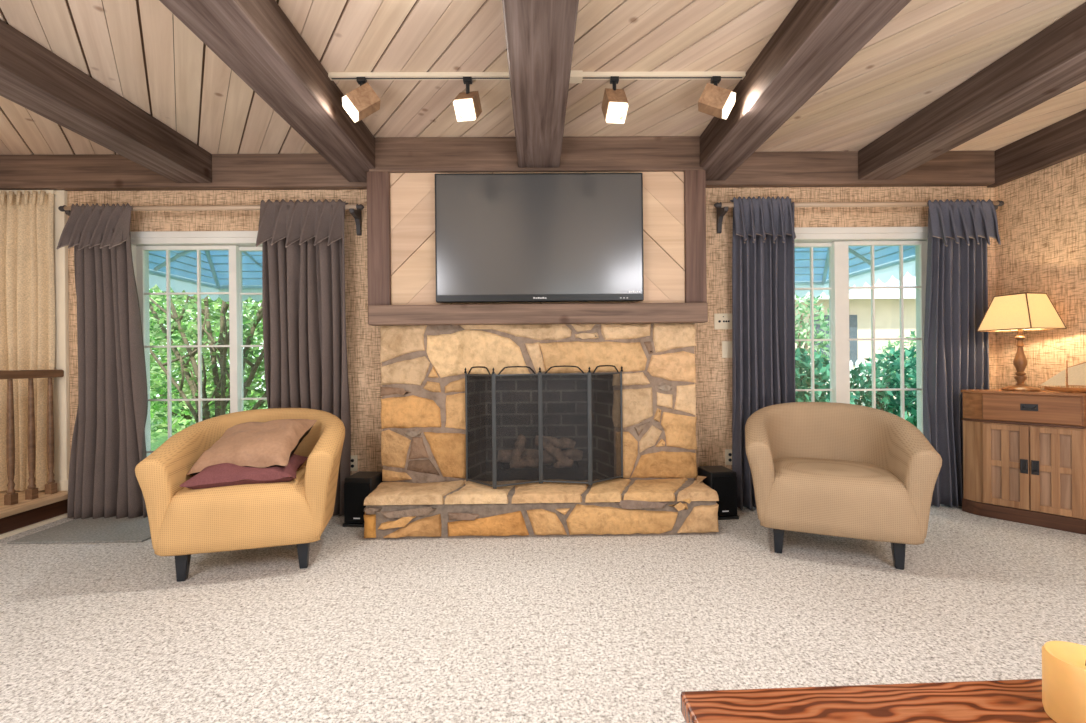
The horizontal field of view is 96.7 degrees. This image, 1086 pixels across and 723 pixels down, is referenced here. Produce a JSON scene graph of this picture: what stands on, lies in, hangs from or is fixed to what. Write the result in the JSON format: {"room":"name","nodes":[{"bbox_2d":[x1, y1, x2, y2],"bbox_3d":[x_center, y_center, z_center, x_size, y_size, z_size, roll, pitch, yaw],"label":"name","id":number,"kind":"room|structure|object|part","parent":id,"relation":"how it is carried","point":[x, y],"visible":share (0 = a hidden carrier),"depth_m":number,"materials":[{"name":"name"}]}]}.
{"room":"living room","nodes":[
{"label":"living room","id":0,"kind":"room"},
{"bbox_2d":[0,490,67,518],"bbox_3d":[-4.481,0.965,2.233,2.275,0.036,2.576,-1,0,-1],"label":"floor","id":1,"kind":"structure","parent":0,"point":[23,505],"depth_m":3.25,"materials":[{"name":"brown wood"}]},
{"bbox_2d":[0,369,63,504],"bbox_3d":[-3.481,0.497,2.331,0.060,0.880,2.346,-1,0,-1],"label":"stair railing","id":2,"kind":"object","parent":1,"relation":"on","point":[11,498],"visible":1,"depth_m":3.28,"materials":[{"name":"brown wood"}]},
{"bbox_3d":[-3.485,0.086,2.331,0.060,0.057,2.346,-1,0,-1],"label":"handrail","id":3,"kind":"part","parent":2,"relation":"part of","materials":[{"name":"brown wood"}]},
{"bbox_2d":[6,186,995,490],"bbox_3d":[-1.077,-0.217,3.640,9.140,2.586,0.150,-1,0,-1],"label":"wall","id":4,"kind":"structure","parent":0,"point":[713,383],"depth_m":3.56,"materials":[{"name":"beige fabric"}]},
{"bbox_2d":[0,190,56,490],"bbox_3d":[-4.310,-0.148,3.481,1.587,2.160,0.092,-1,0,-1],"label":"drape","id":5,"kind":"object","parent":4,"relation":"attached to","point":[27,289],"visible":0.83,"depth_m":3.48,"materials":[{"name":"beige fabric"}]},
{"bbox_2d":[0,513,66,538],"bbox_3d":[-3.352,1.087,2.247,0.030,0.021,2.576,-1,0,-1],"label":"baseboard","id":6,"kind":"structure","parent":4,"relation":"attached to","point":[4,535],"depth_m":3.17,"materials":[{"name":"beige paint"}]},
{"bbox_2d":[0,499,67,533],"bbox_3d":[-4.493,1.046,2.234,2.250,0.124,2.577,-1,0,-1],"label":"trim","id":7,"kind":"structure","parent":4,"relation":"attached to","point":[13,522],"depth_m":3.20,"materials":[{"name":"brown wood"}]},
{"bbox_2d":[48,190,69,479],"bbox_3d":[-3.525,-0.155,3.520,0.116,2.179,0.029,-1,0,-1],"label":"trim","id":8,"kind":"structure","parent":4,"relation":"attached to","point":[61,401],"depth_m":3.51,"materials":[{"name":"beige paint"}]},
{"bbox_2d":[55,480,67,490],"bbox_3d":[-3.475,0.898,3.515,0.195,0.078,0.039,-1,0,-1],"label":"baseboard","id":9,"kind":"structure","parent":4,"relation":"attached to","point":[62,485],"depth_m":3.50,"materials":[{"name":"beige paint"}]},
{"bbox_2d":[0,154,366,190],"bbox_3d":[-3.424,-1.366,3.501,4.465,0.240,0.069,-1,0,-1],"label":"wooden beam","id":10,"kind":"structure","parent":4,"relation":"attached to","point":[106,172],"depth_m":3.48,"materials":[{"name":"brown wood"}]},
{"bbox_2d":[130,231,266,456],"bbox_3d":[-2.295,0.067,3.612,1.560,2.041,0.174,-1,0,-1],"label":"window frame","id":11,"kind":"structure","parent":4,"relation":"in","point":[142,242],"depth_m":3.58,"materials":[{"name":"white plastic"}]},
{"bbox_3d":[-1.955,0.085,3.644,0.740,1.900,0.036,-1,0,-1],"label":"sash","id":12,"kind":"part","parent":11,"relation":"part of","materials":[{"name":"white plastic"}]},
{"bbox_2d":[149,250,261,301],"bbox_3d":[-2.377,-1.107,4.621,2.660,0.832,1.841,-1,0,-1],"label":"awning","id":13,"kind":"object","parent":4,"relation":"attached to","point":[183,264],"visible":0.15,"depth_m":4.98,"materials":[{"name":"fabric"}]},
{"bbox_3d":[-2.378,-1.202,4.615,2.620,0.642,1.812,-1,0,-1],"label":"roof panel","id":14,"kind":"part","parent":13,"relation":"part of","materials":[{"name":"metal"}]},
{"bbox_2d":[58,204,363,235],"bbox_3d":[-2.345,-1.025,3.471,2.144,0.213,0.156,-1,0,-1],"label":"curtain rod","id":15,"kind":"object","parent":4,"relation":"attached to","point":[355,210],"visible":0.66,"depth_m":3.41,"materials":[{"name":"metal"}]},
{"bbox_2d":[56,203,147,518],"bbox_3d":[-3.043,-0.012,3.376,0.560,2.192,0.176,-1,0,-1],"label":"curtain","id":16,"kind":"object","parent":15,"relation":"hanging from","point":[108,440],"visible":1,"depth_m":3.38,"materials":[{"name":"grey fabric"}]},
{"bbox_2d":[255,199,350,515],"bbox_3d":[-1.686,-0.035,3.390,0.622,2.212,0.177,-1,0,-1],"label":"curtain","id":17,"kind":"object","parent":15,"relation":"hanging from","point":[304,316],"visible":0.84,"depth_m":3.40,"materials":[{"name":"grey fabric"}]},
{"bbox_2d":[351,455,357,470],"bbox_3d":[-1.401,0.748,3.553,0.070,0.115,0.015,-1,0,-1],"label":"electrical outlet","id":18,"kind":"object","parent":4,"relation":"attached to","point":[354,458],"visible":0.7,"depth_m":3.55,"materials":[{"name":"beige plastic"}]},
{"bbox_2d":[367,172,391,305],"bbox_3d":[-1.110,-0.826,3.405,0.150,0.905,0.317,-1,0,-1],"label":"trim","id":19,"kind":"structure","parent":4,"relation":"attached to","point":[378,183],"depth_m":3.25,"materials":[{"name":"brown wood"}]},
{"bbox_2d":[684,170,706,302],"bbox_3d":[1.035,-0.847,3.432,0.140,0.905,0.317,-1,0,-1],"label":"trim","id":20,"kind":"structure","parent":4,"relation":"attached to","point":[694,180],"depth_m":3.27,"materials":[{"name":"brown wood"}]},
{"bbox_2d":[714,313,731,328],"bbox_3d":[1.340,-0.298,3.586,0.135,0.118,0.015,-1,0,-1],"label":"wall plate","id":21,"kind":"object","parent":4,"relation":"attached to","point":[723,320],"visible":0.93,"depth_m":3.58,"materials":[{"name":"beige plastic"}]},
{"bbox_2d":[722,341,731,357],"bbox_3d":[1.370,-0.089,3.590,0.080,0.125,0.009,-1,0,-1],"label":"wall plate","id":22,"kind":"object","parent":4,"relation":"attached to","point":[726,345],"visible":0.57,"depth_m":3.58,"materials":[{"name":"beige plastic"}]},
{"bbox_2d":[725,449,731,464],"bbox_3d":[1.388,0.711,3.587,0.070,0.115,0.015,-1,0,-1],"label":"electrical outlet","id":23,"kind":"object","parent":4,"relation":"attached to","point":[728,452],"visible":0.8,"depth_m":3.58,"materials":[{"name":"white plastic"}]},
{"bbox_2d":[706,151,994,187],"bbox_3d":[2.209,-1.420,3.570,2.223,0.240,0.069,-1,0,-1],"label":"wooden beam","id":24,"kind":"structure","parent":4,"relation":"attached to","point":[801,168],"depth_m":3.54,"materials":[{"name":"brown wood"}]},
{"bbox_2d":[795,246,915,296],"bbox_3d":[2.042,-1.150,4.675,2.460,0.832,1.841,-1,0,-1],"label":"awning","id":25,"kind":"object","parent":4,"relation":"attached to","point":[886,258],"visible":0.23,"depth_m":4.89,"materials":[{"name":"metal"}]},
{"bbox_3d":[2.041,-1.245,4.669,2.420,0.642,1.812,-1,0,-1],"label":"roof panel","id":26,"kind":"part","parent":25,"relation":"part of","materials":[{"name":"metal"}]},
{"bbox_2d":[714,200,1003,232],"bbox_3d":[2.279,-1.068,3.527,2.104,0.213,0.156,-1,0,-1],"label":"curtain rod","id":27,"kind":"object","parent":4,"relation":"attached to","point":[721,208],"visible":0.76,"depth_m":3.47,"materials":[{"name":"metal"}]},
{"bbox_2d":[730,196,795,509],"bbox_3d":[1.581,-0.069,3.429,0.445,2.215,0.179,-1,0,-1],"label":"curtain","id":28,"kind":"object","parent":27,"relation":"hanging from","point":[763,238],"visible":0.89,"depth_m":3.45,"materials":[{"name":"fabric"}]},
{"bbox_2d":[923,199,1000,507],"bbox_3d":[3.007,-0.067,3.447,0.514,2.185,0.173,-1,0,-1],"label":"curtain","id":29,"kind":"object","parent":27,"relation":"hanging from","point":[956,355],"visible":0.88,"depth_m":3.46,"materials":[{"name":"fabric"}]},
{"bbox_2d":[794,227,927,434],"bbox_3d":[2.253,0.023,3.668,1.460,2.041,0.174,-1,0,-1],"label":"window frame","id":30,"kind":"structure","parent":4,"relation":"in","point":[838,240],"depth_m":3.65,"materials":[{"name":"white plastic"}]},
{"bbox_3d":[1.952,0.047,3.692,0.718,1.900,0.036,-1,0,-1],"label":"sash","id":31,"kind":"part","parent":30,"relation":"part of","materials":[{"name":"white plastic"}]},
{"bbox_3d":[2.559,0.041,3.659,0.709,1.900,0.036,-1,0,-1],"label":"sash","id":32,"kind":"part","parent":30,"relation":"part of","materials":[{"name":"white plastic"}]},
{"bbox_2d":[0,504,1085,722],"bbox_3d":[-1.028,1.106,0.651,9.140,0.060,6.128,-1,0,-1],"label":"floor","id":33,"kind":"structure","parent":0,"point":[555,629],"depth_m":1.98,"materials":[{"name":"carpet"}]},
{"bbox_2d":[7,516,150,543],"bbox_3d":[-2.818,1.087,3.179,0.802,0.011,0.554,-1,0,-1],"label":"door mat","id":34,"kind":"object","parent":33,"relation":"on","point":[111,529],"visible":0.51,"depth_m":3.06,"materials":[{"name":"grey fabric"}]},
{"bbox_2d":[135,408,344,581],"bbox_3d":[-1.597,0.689,2.754,0.884,0.784,0.811,-1,0,-14],"label":"armchair","id":35,"kind":"object","parent":33,"relation":"on","point":[184,522],"visible":0.87,"depth_m":2.41,"materials":[{"name":"yellow fabric"}]},
{"bbox_3d":[-1.783,1.001,2.396,0.059,0.165,0.059,-1,0,-14],"label":"leg","id":36,"kind":"part","parent":35,"relation":"part of","materials":[{"name":"black paint"}]},
{"bbox_3d":[-1.584,0.776,2.704,0.732,0.311,0.708,-1,0,-14],"label":"seat","id":37,"kind":"part","parent":35,"relation":"part of","materials":[{"name":"fabric"}]},
{"bbox_2d":[180,453,307,488],"bbox_3d":[-1.586,0.589,2.626,0.513,0.144,0.434,-1,0,-17],"label":"throw pillow","id":38,"kind":"object","parent":35,"relation":"on","point":[223,474],"visible":0.54,"depth_m":2.46,"materials":[{"name":"red fabric"}]},
{"bbox_2d":[186,419,316,475],"bbox_3d":[-1.599,0.472,2.695,0.526,0.276,0.415,-1,0,-2],"label":"throw pillow","id":39,"kind":"object","parent":38,"relation":"on","point":[253,444],"visible":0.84,"depth_m":2.58,"materials":[{"name":"beige fabric"}]},
{"bbox_3d":[-1.256,0.996,2.532,0.059,0.165,0.059,-1,0,-14],"label":"leg","id":40,"kind":"part","parent":35,"relation":"part of","materials":[{"name":"black paint"}]},
{"bbox_2d":[343,471,382,526],"bbox_3d":[-1.200,0.920,3.247,0.198,0.315,0.226,-1,0,5],"label":"speaker","id":41,"kind":"object","parent":33,"relation":"on","point":[357,486],"visible":0.69,"depth_m":3.14},
{"bbox_2d":[344,483,369,522],"bbox_3d":[-1.209,0.920,3.144,0.174,0.255,0.016,-1,0,5],"label":"grille","id":42,"kind":"object","parent":41,"relation":"attached to","point":[355,494],"depth_m":3.14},
{"bbox_2d":[364,303,718,538],"bbox_3d":[-0.026,0.340,3.242,2.286,1.451,0.668,-1,0,-1],"label":"fireplace","id":43,"kind":"object","parent":33,"relation":"on","point":[424,491],"visible":0.98,"depth_m":3.25,"materials":[{"name":"stone"}]},
{"bbox_2d":[497,434,584,480],"bbox_3d":[-0.025,0.669,3.421,0.620,0.323,0.211,-1,0,-1],"label":"log","id":44,"kind":"object","parent":43,"relation":"in","point":[524,463],"visible":0.94,"depth_m":3.34,"materials":[{"name":"grey wood"}]},
{"bbox_2d":[464,365,622,488],"bbox_3d":[0.016,0.407,3.126,1.064,0.761,0.224,-1,0,-3],"label":"fireplace screen","id":45,"kind":"object","parent":43,"relation":"on","point":[493,374],"visible":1,"depth_m":3.10,"materials":[{"name":"grey metal"}]},
{"bbox_3d":[-0.412,0.060,3.106,0.234,0.059,0.010,-1,0,44],"label":"bow handle","id":46,"kind":"part","parent":45,"relation":"part of","materials":[{"name":"black metal"}]},
{"bbox_3d":[-0.408,0.433,3.106,0.285,0.717,0.015,-1,0,44],"label":"panel frame","id":47,"kind":"part","parent":45,"relation":"part of","materials":[{"name":"grey metal"}]},
{"bbox_3d":[-0.161,0.431,3.071,0.315,0.717,0.014,-1,0,-23],"label":"panel frame","id":48,"kind":"part","parent":45,"relation":"part of","materials":[{"name":"grey metal"}]},
{"bbox_3d":[-0.165,0.058,3.071,0.260,0.059,0.010,-1,0,-23],"label":"bow handle","id":49,"kind":"part","parent":45,"relation":"part of","materials":[{"name":"black metal"}]},
{"bbox_3d":[0.138,0.055,3.102,0.265,0.059,0.010,-1,0,11],"label":"bow handle","id":50,"kind":"part","parent":45,"relation":"part of","materials":[{"name":"black metal"}]},
{"bbox_3d":[0.141,0.428,3.102,0.322,0.717,0.015,-1,0,11],"label":"panel frame","id":51,"kind":"part","parent":45,"relation":"part of","materials":[{"name":"grey metal"}]},
{"bbox_3d":[0.416,0.425,3.160,0.297,0.717,0.015,-1,0,-37],"label":"panel frame","id":52,"kind":"part","parent":45,"relation":"part of","materials":[{"name":"grey metal"}]},
{"bbox_3d":[0.413,0.052,3.160,0.244,0.059,0.010,-1,0,-37],"label":"bow handle","id":53,"kind":"part","parent":45,"relation":"part of","materials":[{"name":"black metal"}]},
{"bbox_2d":[698,465,738,519],"bbox_3d":[1.200,0.897,3.321,0.193,0.315,0.226,-1,0,-7],"label":"speaker","id":54,"kind":"object","parent":33,"relation":"on","point":[721,479],"visible":0.7,"depth_m":3.22},
{"bbox_2d":[712,476,736,515],"bbox_3d":[1.212,0.897,3.219,0.169,0.255,0.016,-1,0,-7],"label":"grille","id":55,"kind":"object","parent":54,"relation":"attached to","point":[725,487],"depth_m":3.21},
{"bbox_2d":[745,402,941,569],"bbox_3d":[1.668,0.658,2.837,0.884,0.784,0.811,-1,0,23],"label":"armchair","id":56,"kind":"object","parent":33,"relation":"on","point":[854,471],"visible":1,"depth_m":2.58,"materials":[{"name":"beige fabric"}]},
{"bbox_3d":[1.303,0.971,2.669,0.059,0.165,0.059,-1,0,23],"label":"leg","id":57,"kind":"part","parent":56,"relation":"part of","materials":[{"name":"black paint"}]},
{"bbox_3d":[1.649,0.745,2.790,0.732,0.311,0.708,-1,0,23],"label":"seat","id":58,"kind":"part","parent":56,"relation":"part of","materials":[{"name":"beige fabric"}]},
{"bbox_3d":[1.803,0.966,2.454,0.059,0.165,0.059,-1,0,23],"label":"leg","id":59,"kind":"part","parent":56,"relation":"part of","materials":[{"name":"black paint"}]},
{"bbox_2d":[681,679,1056,722],"bbox_3d":[0.893,0.833,0.616,1.250,0.450,0.620,-1,0,-2],"label":"coffee table","id":60,"kind":"object","parent":33,"relation":"on","point":[1020,700],"visible":1,"depth_m":0.86,"materials":[{"name":"red wood"}]},
{"bbox_2d":[1042,641,1085,722],"bbox_3d":[0.913,0.551,0.811,0.104,0.110,0.104,-1,0,-1],"label":"pillar candle","id":61,"kind":"object","parent":60,"relation":"on","point":[1063,663],"visible":1,"depth_m":0.81,"materials":[{"name":"wax"}]},
{"bbox_2d":[961,389,1085,534],"bbox_3d":[3.148,0.615,3.102,0.481,0.842,0.525,-1,0,-1],"label":"base cabinet","id":62,"kind":"object","parent":33,"relation":"on","point":[1024,453],"visible":1,"depth_m":3.06,"materials":[{"name":"brown wood"}]},
{"bbox_3d":[3.018,0.673,3.151,0.003,0.456,0.139,-1,0,-39],"label":"door panel","id":63,"kind":"part","parent":62,"relation":"part of","materials":[{"name":"brown wood"}]},
{"bbox_3d":[3.012,0.677,3.146,0.020,0.528,0.219,-1,0,-39],"label":"door","id":64,"kind":"part","parent":62,"relation":"part of","materials":[{"name":"brown wood"}]},
{"bbox_2d":[977,292,1066,391],"bbox_3d":[3.155,-0.125,3.194,0.312,0.636,0.312,-1,0,-14],"label":"table lamp","id":65,"kind":"object","parent":62,"relation":"on","point":[1026,311],"visible":1,"depth_m":3.13,"materials":[{"name":"beige fabric"}]},
{"bbox_3d":[3.156,-0.026,3.194,0.068,0.380,0.068,-1,0,-1],"label":"stem","id":66,"kind":"part","parent":65,"relation":"part of","materials":[{"name":"brown wood"}]},
{"bbox_3d":[3.153,-0.324,3.194,0.305,0.231,0.305,-1,0,-14],"label":"lamp shade","id":67,"kind":"part","parent":65,"relation":"part of","materials":[{"name":"fabric"}]},
{"bbox_3d":[3.153,-0.324,3.194,0.312,0.237,0.312,-1,0,-14],"label":"shade trim","id":68,"kind":"part","parent":65,"relation":"part of","materials":[{"name":"beige fabric"}]},
{"bbox_3d":[3.147,0.397,3.101,0.480,0.014,0.523,-1,0,-1],"label":"waist moulding","id":69,"kind":"part","parent":62,"relation":"part of","materials":[{"name":"brown wood"}]},
{"bbox_3d":[3.052,0.667,3.065,0.021,0.090,0.036,-1,0,-39],"label":"handle","id":70,"kind":"part","parent":62,"relation":"part of","materials":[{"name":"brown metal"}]},
{"bbox_3d":[3.068,0.290,3.050,0.021,0.043,0.080,-1,0,-39],"label":"handle","id":71,"kind":"part","parent":62,"relation":"part of","materials":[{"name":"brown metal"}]},
{"bbox_3d":[3.082,0.301,3.061,0.014,0.166,0.444,-1,0,-39],"label":"drawer","id":72,"kind":"part","parent":62,"relation":"part of","materials":[{"name":"brown wood"}]},
{"bbox_3d":[3.083,0.666,3.027,0.021,0.090,0.036,-1,0,-39],"label":"handle","id":73,"kind":"part","parent":62,"relation":"part of","materials":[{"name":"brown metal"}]},
{"bbox_3d":[3.161,0.671,2.977,0.003,0.456,0.139,-1,0,-39],"label":"door panel","id":74,"kind":"part","parent":62,"relation":"part of","materials":[{"name":"brown wood"}]},
{"bbox_3d":[3.155,0.676,2.972,0.020,0.528,0.219,-1,0,-39],"label":"door","id":75,"kind":"part","parent":62,"relation":"part of","materials":[{"name":"brown wood"}]},
{"bbox_2d":[1039,360,1085,392],"bbox_3d":[3.256,0.087,2.971,0.295,0.211,0.072,-1,0,33],"label":"model sailboat","id":76,"kind":"object","parent":62,"relation":"on","point":[1075,375],"visible":1,"depth_m":2.98,"materials":[{"name":"fabric"}]},
{"bbox_2d":[0,0,1085,154],"bbox_3d":[-1.053,-1.550,0.651,9.140,0.080,6.128,-1,0,-1],"label":"ceiling","id":77,"kind":"structure","parent":0,"point":[139,50],"depth_m":2.46,"materials":[{"name":"beige wood"}]},
{"bbox_2d":[0,19,211,182],"bbox_3d":[-2.473,-1.388,0.528,0.255,0.212,5.897,-1,0,-1],"label":"ceiling beam","id":78,"kind":"structure","parent":77,"relation":"attached to","point":[33,77],"depth_m":2.58,"materials":[{"name":"brown wood"}]},
{"bbox_2d":[159,0,374,181],"bbox_3d":[-1.230,-1.400,0.544,0.270,0.212,5.897,-1,0,-1],"label":"ceiling beam","id":79,"kind":"structure","parent":77,"relation":"attached to","point":[255,39],"depth_m":2.21,"materials":[{"name":"brown wood"}]},
{"bbox_2d":[328,72,509,79],"bbox_3d":[-0.642,-1.501,2.542,0.957,0.024,0.036,-1,0,-1],"label":"track","id":80,"kind":"object","parent":77,"relation":"attached to","point":[332,75],"visible":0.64,"depth_m":2.53,"materials":[{"name":"beige metal"}]},
{"bbox_2d":[342,77,380,122],"bbox_3d":[-0.954,-1.378,2.538,0.187,0.217,0.102,-1,0,-21],"label":"track light","id":81,"kind":"object","parent":80,"relation":"attached to","point":[361,102],"visible":1,"depth_m":2.50,"materials":[{"name":"brown wood"}]},
{"bbox_3d":[-0.952,-1.438,2.539,0.044,0.096,0.032,-1,0,-1],"label":"stem","id":82,"kind":"part","parent":81,"relation":"part of","materials":[{"name":"black plastic"}]},
{"bbox_2d":[453,77,481,121],"bbox_3d":[-0.396,-1.372,2.543,0.102,0.239,0.185,-1,0,9],"label":"track light","id":83,"kind":"object","parent":80,"relation":"attached to","point":[467,105],"visible":1,"depth_m":2.51,"materials":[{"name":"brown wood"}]},
{"bbox_3d":[-0.403,-1.323,2.522,0.079,0.093,0.096,-1,0,-1],"label":"bulb","id":84,"kind":"part","parent":83,"relation":"part of","materials":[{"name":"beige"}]},
{"bbox_3d":[-0.397,-1.444,2.546,0.044,0.096,0.032,-1,0,-1],"label":"stem","id":85,"kind":"part","parent":83,"relation":"part of","materials":[{"name":"black plastic"}]},
{"bbox_2d":[502,0,578,167],"bbox_3d":[0.006,-1.412,0.435,0.280,0.212,5.649,-1,0,-1],"label":"ceiling beam","id":86,"kind":"structure","parent":77,"relation":"attached to","point":[540,34],"depth_m":2.17,"materials":[{"name":"brown wood"}]},
{"bbox_2d":[569,70,745,82],"bbox_3d":[0.595,-1.508,2.558,0.945,0.034,0.060,-1,0,-1],"label":"track","id":87,"kind":"object","parent":77,"relation":"attached to","point":[576,76],"visible":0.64,"depth_m":2.54,"materials":[{"name":"beige metal"}]},
{"bbox_2d":[601,76,627,123],"bbox_3d":[0.379,-1.377,2.553,0.102,0.243,0.173,-1,0,-7],"label":"track light","id":88,"kind":"object","parent":87,"relation":"attached to","point":[614,107],"visible":1,"depth_m":2.52,"materials":[{"name":"brown wood"}]},
{"bbox_3d":[0.378,-1.451,2.555,0.044,0.096,0.032,-1,0,-1],"label":"stem","id":89,"kind":"part","parent":88,"relation":"part of","materials":[{"name":"black plastic"}]},
{"bbox_3d":[0.385,-1.328,2.529,0.078,0.099,0.085,-1,0,28],"label":"bulb","id":90,"kind":"part","parent":88,"relation":"part of","materials":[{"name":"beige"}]},
{"bbox_3d":[0.595,-1.514,2.558,0.945,0.022,0.036,-1,0,-1],"label":"rail","id":91,"kind":"part","parent":87,"relation":"part of","materials":[{"name":"beige metal"}]},
{"bbox_2d":[698,76,735,118],"bbox_3d":[0.920,-1.400,2.560,0.187,0.209,0.102,-1,0,19],"label":"track light","id":92,"kind":"object","parent":87,"relation":"attached to","point":[716,101],"visible":1,"depth_m":2.52,"materials":[{"name":"brown wood"}]},
{"bbox_3d":[0.916,-1.456,2.562,0.044,0.096,0.032,-1,0,-1],"label":"stem","id":93,"kind":"part","parent":92,"relation":"part of","materials":[{"name":"black plastic"}]},
{"bbox_2d":[699,0,910,179],"bbox_3d":[1.230,-1.424,0.574,0.270,0.212,5.897,-1,0,-1],"label":"ceiling beam","id":94,"kind":"structure","parent":77,"relation":"attached to","point":[816,39],"depth_m":2.23,"materials":[{"name":"brown wood"}]},
{"bbox_2d":[858,2,1085,179],"bbox_3d":[2.469,-1.436,0.589,0.260,0.212,5.897,-1,0,-1],"label":"ceiling beam","id":95,"kind":"structure","parent":77,"relation":"attached to","point":[1051,62],"depth_m":2.56,"materials":[{"name":"brown wood"}]},
{"bbox_2d":[995,153,1085,389],"bbox_3d":[3.480,-0.260,0.632,0.100,2.586,5.978,-1,0,-1],"label":"wall","id":96,"kind":"structure","parent":0,"point":[1041,220],"depth_m":3.26,"materials":[{"name":"beige fabric"}]},
{"bbox_2d":[987,109,1085,187],"bbox_3d":[3.389,-1.427,0.630,0.059,0.250,5.977,-1,0,-1],"label":"trim","id":97,"kind":"structure","parent":96,"relation":"attached to","point":[1065,139],"depth_m":3.22,"materials":[{"name":"brown wood"}]},
{"label":"outside","id":98,"kind":"structure","parent":0,"visible":0},
{"bbox_2d":[150,396,908,450],"bbox_3d":[-0.145,1.287,12.868,28.000,0.160,18.262,-1,0,-1],"label":"ground","id":99,"kind":"structure","parent":98,"point":[162,437],"depth_m":8.28,"materials":[{"name":"green plant"}]},
{"bbox_2d":[149,286,264,432],"bbox_3d":[-6.824,-0.288,9.108,3.575,4.248,1.770,-1,0,-1],"label":"tree","id":100,"kind":"object","parent":99,"relation":"on","point":[184,412],"visible":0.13,"depth_m":8.82,"materials":[{"name":"green plant"}]},
{"bbox_3d":[-6.742,0.090,9.114,1.636,2.404,0.789,-1,0,-1],"label":"stem","id":101,"kind":"part","parent":100,"relation":"part of","materials":[{"name":"green plant"}]},
{"bbox_2d":[149,284,267,442],"bbox_3d":[-3.952,-0.251,6.214,3.788,3.015,1.374,-1,0,-1],"label":"tree","id":102,"kind":"object","parent":99,"relation":"on","point":[221,376],"visible":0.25,"depth_m":5.89,"materials":[{"name":"green plant"}]},
{"bbox_2d":[795,293,829,387],"bbox_3d":[3.741,-0.057,7.452,1.517,2.477,1.065,-1,0,-1],"label":"tree","id":103,"kind":"object","parent":99,"relation":"on","point":[801,325],"visible":0.3,"depth_m":7.23,"materials":[{"name":"green plant"}]},
{"bbox_3d":[3.792,0.239,7.444,0.715,1.883,0.504,-1,0,-1],"label":"stem","id":104,"kind":"part","parent":103,"relation":"part of","materials":[{"name":"green plant"}]},
{"bbox_2d":[795,347,858,404],"bbox_3d":[3.333,0.583,6.236,1.324,1.554,1.089,-1,0,-1],"label":"bush","id":105,"kind":"object","parent":99,"relation":"on","point":[803,360],"visible":0.11,"depth_m":5.97,"materials":[{"name":"green plant"}]},
{"bbox_2d":[795,272,915,403],"bbox_3d":[8.583,-0.956,13.036,7.500,4.160,4.140,-1,0,-1],"label":"house","id":106,"kind":"structure","parent":99,"relation":"on","point":[887,304],"depth_m":11.49,"materials":[{"name":"paint"}]},
{"bbox_2d":[805,360,914,415],"bbox_3d":[6.117,0.557,9.303,3.950,1.180,0.055,-1,0,-1],"label":"picket fence","id":107,"kind":"object","parent":99,"relation":"on","point":[857,363],"visible":0.06,"depth_m":9.28,"materials":[{"name":"white wood"}]},
{"bbox_2d":[850,345,916,426],"bbox_3d":[4.884,0.665,6.457,1.935,1.781,1.193,-1,0,-1],"label":"bush","id":108,"kind":"object","parent":99,"relation":"on","point":[886,402],"visible":0.27,"depth_m":6.33,"materials":[{"name":"green plant"}]},
{"bbox_3d":[4.915,0.757,6.458,0.873,0.864,0.551,-1,0,-1],"label":"stem","id":109,"kind":"part","parent":108,"relation":"part of","materials":[{"name":"green plant"}]},
{"bbox_2d":[877,330,915,396],"bbox_3d":[6.896,0.275,8.682,1.797,1.761,1.054,-1,0,-1],"label":"flowering shrub","id":110,"kind":"object","parent":99,"relation":"on","point":[912,335],"visible":0.06,"depth_m":8.71,"materials":[{"name":"green plant"}]},
{"bbox_3d":[-0.041,-0.951,3.451,2.090,1.134,0.252,-1,0,-1],"label":"trim","id":111,"kind":"structure","parent":0,"visible":0},
{"bbox_2d":[390,172,684,304],"bbox_3d":[-0.033,-0.836,3.307,2.000,0.905,0.034,-1,0,-1],"label":"panelling","id":112,"kind":"object","parent":111,"relation":"attached to","point":[412,195],"visible":0.42,"depth_m":3.29,"materials":[{"name":"brown wood"}]},
{"bbox_2d":[369,136,702,172],"bbox_3d":[-0.044,-1.403,3.305,2.260,0.229,0.090,-1,0,-1],"label":"ceiling beam","id":113,"kind":"structure","parent":112,"relation":"attached to","point":[639,153],"depth_m":3.26,"materials":[{"name":"brown wood"}]},
{"bbox_2d":[435,173,643,302],"bbox_3d":[-0.024,-0.824,3.242,1.380,0.849,0.092,-1,0,-1],"label":"television","id":114,"kind":"object","parent":112,"relation":"attached to","point":[500,237],"visible":1,"depth_m":3.20,"materials":[{"name":"black plastic"}]}
]}

